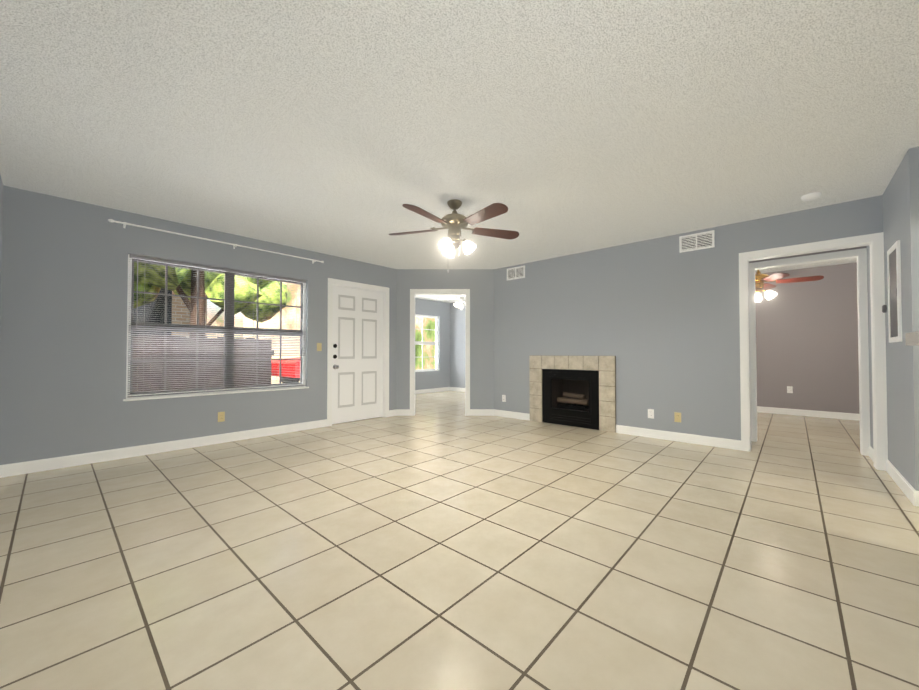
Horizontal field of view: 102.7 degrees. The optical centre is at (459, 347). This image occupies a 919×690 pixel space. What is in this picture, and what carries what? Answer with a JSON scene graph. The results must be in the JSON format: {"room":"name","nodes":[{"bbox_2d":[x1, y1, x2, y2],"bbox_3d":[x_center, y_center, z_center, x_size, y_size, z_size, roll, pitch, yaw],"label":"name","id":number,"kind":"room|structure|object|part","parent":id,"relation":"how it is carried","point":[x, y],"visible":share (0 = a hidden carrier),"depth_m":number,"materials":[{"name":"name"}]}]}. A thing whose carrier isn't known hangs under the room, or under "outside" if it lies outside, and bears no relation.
{"room":"living room","nodes":[
{"label":"living room","id":0,"kind":"room"},
{"bbox_2d":[0,175,2,325],"bbox_3d":[-0.979,-0.183,0.391,8.090,2.440,0.140,-1,-1,42],"label":"wall","id":1,"kind":"structure","parent":0,"point":[1,206],"depth_m":3.01,"materials":[{"name":"grey paint"}]},
{"bbox_2d":[0,465,3,477],"bbox_3d":[-1.803,1.000,1.219,5.450,0.102,0.012,-1,-1,42],"label":"baseboard","id":2,"kind":"structure","parent":1,"relation":"attached to","point":[1,466],"depth_m":3.06,"materials":[{"name":"white wood"}]},
{"bbox_2d":[0,185,396,464],"bbox_3d":[-2.467,-0.111,4.669,0.140,2.440,4.205,-1,-1,42],"label":"wall","id":3,"kind":"structure","parent":0,"point":[63,326],"depth_m":3.50,"materials":[{"name":"grey paint"}]},
{"bbox_2d":[4,419,326,476],"bbox_3d":[-2.837,1.049,4.127,0.012,0.102,2.875,-1,-1,42],"label":"baseboard","id":4,"kind":"structure","parent":3,"relation":"attached to","point":[13,469],"depth_m":3.73,"materials":[{"name":"white wood"}]},
{"bbox_2d":[126,254,305,398],"bbox_3d":[-2.744,-0.201,4.378,0.062,1.450,1.830,-1,-1,42],"label":"living room window","id":5,"kind":"structure","parent":3,"relation":"in","point":[227,306],"depth_m":4.34,"materials":[{"name":"white"}]},
{"bbox_2d":[127,254,305,396],"bbox_3d":[-2.705,-0.205,4.343,0.040,1.434,1.800,-1,-1,42],"label":"window blinds","id":6,"kind":"object","parent":5,"relation":"attached to","point":[183,329],"visible":0.98,"depth_m":4.16,"materials":[{"name":"grey plastic"}]},
{"bbox_2d":[108,219,323,263],"bbox_3d":[-2.637,-1.196,4.326,0.092,0.060,2.178,-1,-1,42],"label":"curtain rod","id":7,"kind":"object","parent":3,"relation":"attached to","point":[126,223],"visible":1,"depth_m":4.08,"materials":[{"name":"white plastic"}]},
{"bbox_2d":[123,386,308,400],"bbox_3d":[-2.716,0.535,4.340,0.118,0.020,1.870,-1,-1,42],"label":"window sill","id":8,"kind":"structure","parent":3,"relation":"attached to","point":[231,392],"depth_m":4.14,"materials":[{"name":"white wood"}]},
{"bbox_2d":[218,412,224,421],"bbox_3d":[-2.745,0.802,4.236,0.007,0.114,0.070,-1,-1,42],"label":"outlet","id":9,"kind":"object","parent":3,"relation":"attached to","point":[221,416],"visible":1,"depth_m":4.24,"materials":[{"name":"beige plastic"}]},
{"bbox_2d":[317,343,321,350],"bbox_3d":[-1.955,-0.003,5.124,0.004,0.114,0.070,-1,-1,42],"label":"light switch","id":10,"kind":"object","parent":3,"relation":"attached to","point":[318,345],"visible":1,"depth_m":5.12,"materials":[{"name":"beige plastic"}]},
{"bbox_2d":[332,285,382,423],"bbox_3d":[-1.539,0.109,5.630,0.118,2.018,0.912,-1,-1,42],"label":"front door","id":11,"kind":"structure","parent":3,"relation":"in","point":[357,368],"depth_m":5.62,"materials":[{"name":"white wood"}]},
{"bbox_2d":[327,278,388,425],"bbox_3d":[-1.569,0.074,5.657,0.172,2.105,1.070,-1,-1,42],"label":"door frame","id":12,"kind":"structure","parent":3,"relation":"attached to","point":[331,281],"depth_m":5.60,"materials":[{"name":"white wood"}]},
{"bbox_2d":[389,409,407,416],"bbox_3d":[-1.042,1.083,6.095,0.030,0.102,0.312,-1,-1,42],"label":"baseboard","id":13,"kind":"structure","parent":3,"relation":"attached to","point":[397,412],"depth_m":6.10,"materials":[{"name":"white wood"}]},
{"bbox_2d":[415,298,449,389],"bbox_3d":[-1.484,-0.036,9.030,0.140,2.440,3.720,-1,-1,42],"label":"wall","id":14,"kind":"structure","parent":0,"point":[440,378],"depth_m":9.98,"materials":[{"name":"grey paint"}]},
{"bbox_2d":[415,314,437,371],"bbox_3d":[-0.967,-0.106,9.615,0.062,1.480,1.080,-1,-1,42],"label":"room window","id":15,"kind":"structure","parent":14,"relation":"in","point":[422,343],"depth_m":9.82,"materials":[{"name":"white"}]},
{"bbox_2d":[415,387,451,393],"bbox_3d":[-1.428,1.132,8.959,0.012,0.102,3.480,-1,-1,42],"label":"baseboard","id":16,"kind":"structure","parent":14,"relation":"attached to","point":[443,388],"depth_m":9.75,"materials":[{"name":"white wood"}]},
{"bbox_2d":[396,269,493,408],"bbox_3d":[-0.237,-0.085,6.193,1.628,2.440,0.120,0,-1,0],"label":"wall","id":17,"kind":"structure","parent":0,"point":[479,283],"depth_m":6.14,"materials":[{"name":"grey paint"}]},
{"bbox_2d":[410,289,469,415],"bbox_3d":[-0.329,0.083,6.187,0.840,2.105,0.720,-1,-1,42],"label":"door frame","id":18,"kind":"structure","parent":17,"relation":"attached to","point":[413,292],"depth_m":6.12,"materials":[{"name":"white wood"}]},
{"bbox_2d":[450,301,464,387],"bbox_3d":[1.092,-0.035,9.125,3.550,2.440,0.120,-1,-1,42],"label":"wall","id":19,"kind":"structure","parent":0,"point":[457,347],"depth_m":10.08,"materials":[{"name":"grey paint"}]},
{"bbox_2d":[452,387,464,390],"bbox_3d":[1.025,1.134,9.076,3.410,0.102,0.012,-1,-1,42],"label":"baseboard","id":20,"kind":"structure","parent":19,"relation":"attached to","point":[453,388],"depth_m":10.05,"materials":[{"name":"white wood"}]},
{"bbox_2d":[0,391,918,689],"bbox_3d":[1.151,1.155,4.366,10.300,0.100,8.925,-1,-1,42],"label":"floor","id":21,"kind":"structure","parent":0,"point":[438,541],"depth_m":1.80,"materials":[{"name":"tile"}]},
{"bbox_2d":[529,355,615,432],"bbox_3d":[1.700,0.622,5.377,1.284,1.000,0.462,-1,-1,42],"label":"fireplace","id":22,"kind":"object","parent":21,"relation":"on","point":[577,391],"visible":1,"depth_m":5.24,"materials":[{"name":"beige tile"}]},
{"bbox_2d":[0,0,918,302],"bbox_3d":[1.151,-1.385,4.409,10.300,0.100,8.925,-1,-1,42],"label":"ceiling","id":23,"kind":"structure","parent":0,"point":[350,128],"depth_m":2.17,"materials":[{"name":"white paint"}]},
{"bbox_2d":[438,295,464,300],"bbox_3d":[-0.103,-1.147,8.250,0.844,0.244,0.449,-1,-1,42],"label":"ceiling fan","id":24,"kind":"object","parent":23,"relation":"hanging from","point":[461,297],"depth_m":8.23,"materials":[{"name":"white plastic"}]},
{"bbox_3d":[-0.295,-1.109,8.331,0.431,0.037,0.148,-1,-1,33],"label":"ceiling fan blade","id":25,"kind":"part","parent":24,"relation":"part of","materials":[{"name":"white"}]},
{"bbox_2d":[389,199,518,272],"bbox_3d":[-0.049,-1.022,3.384,1.270,0.660,1.263,-1,-1,42],"label":"room ceiling fan","id":26,"kind":"object","parent":23,"relation":"hanging from","point":[454,222],"visible":1,"depth_m":3.36,"materials":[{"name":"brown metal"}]},
{"bbox_3d":[-0.054,-0.874,3.410,0.140,0.366,0.039,-1,-1,42],"label":"chain","id":27,"kind":"part","parent":26,"relation":"part of","materials":[{"name":"silver metal"}]},
{"bbox_2d":[755,270,823,301],"bbox_3d":[4.208,-0.985,5.123,1.244,0.674,1.251,-1,-1,42],"label":"bedroom ceiling fan","id":28,"kind":"object","parent":23,"relation":"hanging from","point":[760,284],"visible":0.67,"depth_m":4.99,"materials":[{"name":"brown wood"}]},
{"bbox_2d":[801,192,821,200],"bbox_3d":[3.134,-1.336,3.276,0.132,0.036,0.132,-1,-1,42],"label":"smoke detector","id":29,"kind":"object","parent":23,"relation":"attached to","point":[811,196],"visible":1,"depth_m":3.24,"materials":[{"name":"white plastic"}]},
{"bbox_2d":[494,195,882,439],"bbox_3d":[2.233,-0.110,4.719,4.520,2.440,0.120,-1,-1,42],"label":"wall","id":30,"kind":"structure","parent":0,"point":[659,318],"depth_m":4.48,"materials":[{"name":"grey paint"}]},
{"bbox_2d":[507,265,524,280],"bbox_3d":[0.896,-1.180,5.859,0.340,0.190,0.012,-1,-1,42],"label":"air vent","id":31,"kind":"object","parent":30,"relation":"in","point":[516,273],"visible":1,"depth_m":5.85,"materials":[{"name":"white plastic"}]},
{"bbox_2d":[648,409,653,418],"bbox_3d":[2.348,0.817,4.512,0.070,0.114,0.008,-1,-1,42],"label":"outlet","id":32,"kind":"object","parent":30,"relation":"attached to","point":[650,413],"visible":1,"depth_m":4.51,"materials":[{"name":"white plastic"}]},
{"bbox_2d":[674,412,680,422],"bbox_3d":[2.563,0.824,4.317,0.070,0.114,0.008,-1,-1,42],"label":"outlet","id":33,"kind":"object","parent":30,"relation":"attached to","point":[677,416],"visible":1,"depth_m":4.32,"materials":[{"name":"beige plastic"}]},
{"bbox_2d":[616,425,740,449],"bbox_3d":[2.520,1.053,4.351,1.298,0.102,0.012,-1,-1,42],"label":"baseboard","id":34,"kind":"structure","parent":30,"relation":"attached to","point":[659,434],"depth_m":4.28,"materials":[{"name":"white wood"}]},
{"bbox_2d":[679,230,714,252],"bbox_3d":[2.715,-1.208,4.212,0.340,0.190,0.012,-1,-1,42],"label":"air vent","id":35,"kind":"object","parent":30,"relation":"in","point":[698,241],"visible":1,"depth_m":4.21,"materials":[{"name":"white plastic"}]},
{"bbox_2d":[739,232,887,470],"bbox_3d":[3.426,0.039,3.635,1.030,2.105,0.152,-1,-1,42],"label":"door frame","id":36,"kind":"structure","parent":30,"relation":"attached to","point":[874,242],"depth_m":3.73,"materials":[{"name":"white wood"}]},
{"bbox_2d":[594,246,865,370],"bbox_3d":[3.756,-0.120,4.136,5.500,2.440,0.100,-1,-1,42],"label":"wall","id":37,"kind":"structure","parent":0,"point":[861,247],"depth_m":4.02,"materials":[{"name":"grey paint"}]},
{"bbox_2d":[755,262,858,413],"bbox_3d":[5.643,-0.084,6.218,5.500,2.440,0.120,-1,-1,42],"label":"wall","id":38,"kind":"structure","parent":0,"point":[807,340],"depth_m":6.03,"materials":[{"name":"grey paint"}]},
{"bbox_2d":[787,386,792,392],"bbox_3d":[5.562,0.715,6.190,0.070,0.114,0.008,-1,-1,42],"label":"outlet","id":39,"kind":"object","parent":38,"relation":"attached to","point":[789,389],"visible":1,"depth_m":6.19,"materials":[{"name":"white plastic"}]},
{"bbox_2d":[757,406,859,420],"bbox_3d":[5.599,1.084,6.149,5.500,0.102,0.012,-1,-1,42],"label":"baseboard","id":40,"kind":"structure","parent":38,"relation":"attached to","point":[825,414],"depth_m":6.01,"materials":[{"name":"white wood"}]},
{"bbox_2d":[866,246,872,447],"bbox_3d":[4.014,-0.130,3.511,0.100,2.440,0.479,-1,-1,42],"label":"wall","id":41,"kind":"structure","parent":0,"point":[869,343],"depth_m":3.64,"materials":[{"name":"grey paint"}]},
{"bbox_2d":[869,446,873,461],"bbox_3d":[3.979,1.039,3.537,0.012,0.102,0.460,-1,-1,42],"label":"baseboard","id":42,"kind":"structure","parent":41,"relation":"attached to","point":[870,448],"depth_m":3.59,"materials":[{"name":"white wood"}]},
{"bbox_2d":[882,146,918,490],"bbox_3d":[3.481,-0.142,2.834,0.140,2.440,1.000,-1,-1,42],"label":"wall","id":43,"kind":"structure","parent":0,"point":[900,196],"depth_m":2.67,"materials":[{"name":"grey paint"}]},
{"bbox_2d":[882,305,886,312],"bbox_3d":[3.708,-0.335,3.211,0.024,0.070,0.070,-1,-1,42],"label":"door chime","id":44,"kind":"object","parent":43,"relation":"attached to","point":[884,308],"visible":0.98,"depth_m":3.19,"materials":[{"name":"grey plastic"}]},
{"bbox_2d":[887,240,901,342],"bbox_3d":[3.436,-0.420,2.906,0.016,0.760,0.400,-1,-1,42],"label":"breaker panel","id":45,"kind":"object","parent":43,"relation":"attached to","point":[894,293],"visible":1,"depth_m":2.88,"materials":[{"name":"white metal"}]},
{"bbox_3d":[3.436,-0.420,2.906,0.016,0.680,0.320,-1,-1,42],"label":"door","id":46,"kind":"part","parent":45,"relation":"part of","materials":[{"name":"grey metal"}]},
{"bbox_2d":[886,459,918,505],"bbox_3d":[3.427,1.028,2.853,0.032,0.102,1.012,-1,-1,42],"label":"baseboard","id":47,"kind":"structure","parent":43,"relation":"attached to","point":[910,492],"depth_m":2.72,"materials":[{"name":"white wood"}]},
{"bbox_3d":[1.752,0.512,0.988,0.140,1.070,2.160,-1,-1,42],"label":"wall","id":48,"kind":"structure","parent":0,"visible":0},
{"bbox_2d":[905,331,918,345],"bbox_3d":[1.813,-0.059,1.043,0.370,0.070,2.290,-1,-1,42],"label":"countertop","id":49,"kind":"structure","parent":48,"relation":"on","point":[912,338],"depth_m":1.90,"materials":[{"name":"stone"}]},
{"label":"outside","id":50,"kind":"structure","parent":0,"visible":0},
{"bbox_2d":[207,299,242,337],"bbox_3d":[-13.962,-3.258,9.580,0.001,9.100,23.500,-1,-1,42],"label":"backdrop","id":51,"kind":"structure","parent":50,"point":[217,321],"depth_m":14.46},
{"bbox_2d":[243,282,434,383],"bbox_3d":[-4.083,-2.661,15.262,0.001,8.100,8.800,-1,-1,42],"label":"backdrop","id":52,"kind":"structure","parent":50,"point":[428,352],"depth_m":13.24,"materials":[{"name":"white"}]},
{"bbox_3d":[-2.516,1.275,3.519,25.000,0.130,30.000,-1,-1,42],"label":"ground","id":53,"kind":"structure","parent":50,"visible":0},
{"bbox_2d":[133,288,206,390],"bbox_3d":[-9.789,-2.131,8.209,4.400,6.800,6.500,-1,-1,42],"label":"building","id":54,"kind":"structure","parent":53,"relation":"on","point":[180,315],"depth_m":8.45,"materials":[{"name":"brick"}]},
{"bbox_3d":[-7.889,-1.921,7.294,0.040,3.650,3.500,-1,-1,42],"label":"panel","id":55,"kind":"part","parent":54,"relation":"part of","materials":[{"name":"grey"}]},
{"bbox_2d":[132,335,273,391],"bbox_3d":[-4.791,0.517,5.087,0.060,1.400,4.250,-1,-1,42],"label":"fence","id":56,"kind":"object","parent":53,"relation":"on","point":[198,362],"visible":0.19,"depth_m":5.73,"materials":[{"name":"black wood"}]},
{"bbox_2d":[134,261,286,337],"bbox_3d":[-5.150,-1.183,7.463,2.603,4.880,3.512,-1,-1,42],"label":"tree","id":57,"kind":"object","parent":53,"relation":"on","point":[177,290],"visible":0.23,"depth_m":7.15,"materials":[{"name":"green plant"}]},
{"bbox_2d":[271,357,299,382],"bbox_3d":[-3.978,0.568,12.494,1.920,1.332,4.220,-1,-1,38],"label":"car","id":58,"kind":"object","parent":53,"relation":"on","point":[287,366],"visible":0.12,"depth_m":10.74,"materials":[{"name":"red paint"}]},
{"bbox_3d":[0.044,-0.996,8.101,0.198,0.062,0.190,-1,-1,42],"label":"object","id":59,"kind":"object","parent":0,"visible":0},
{"bbox_2d":[454,302,462,307],"bbox_3d":[0.041,-0.930,8.091,0.366,0.125,0.352,-1,-1,42],"label":"shades","id":60,"kind":"object","parent":59,"relation":"attached to","point":[457,304],"visible":0.62,"depth_m":8.07,"materials":[{"name":"white"}]}
]}

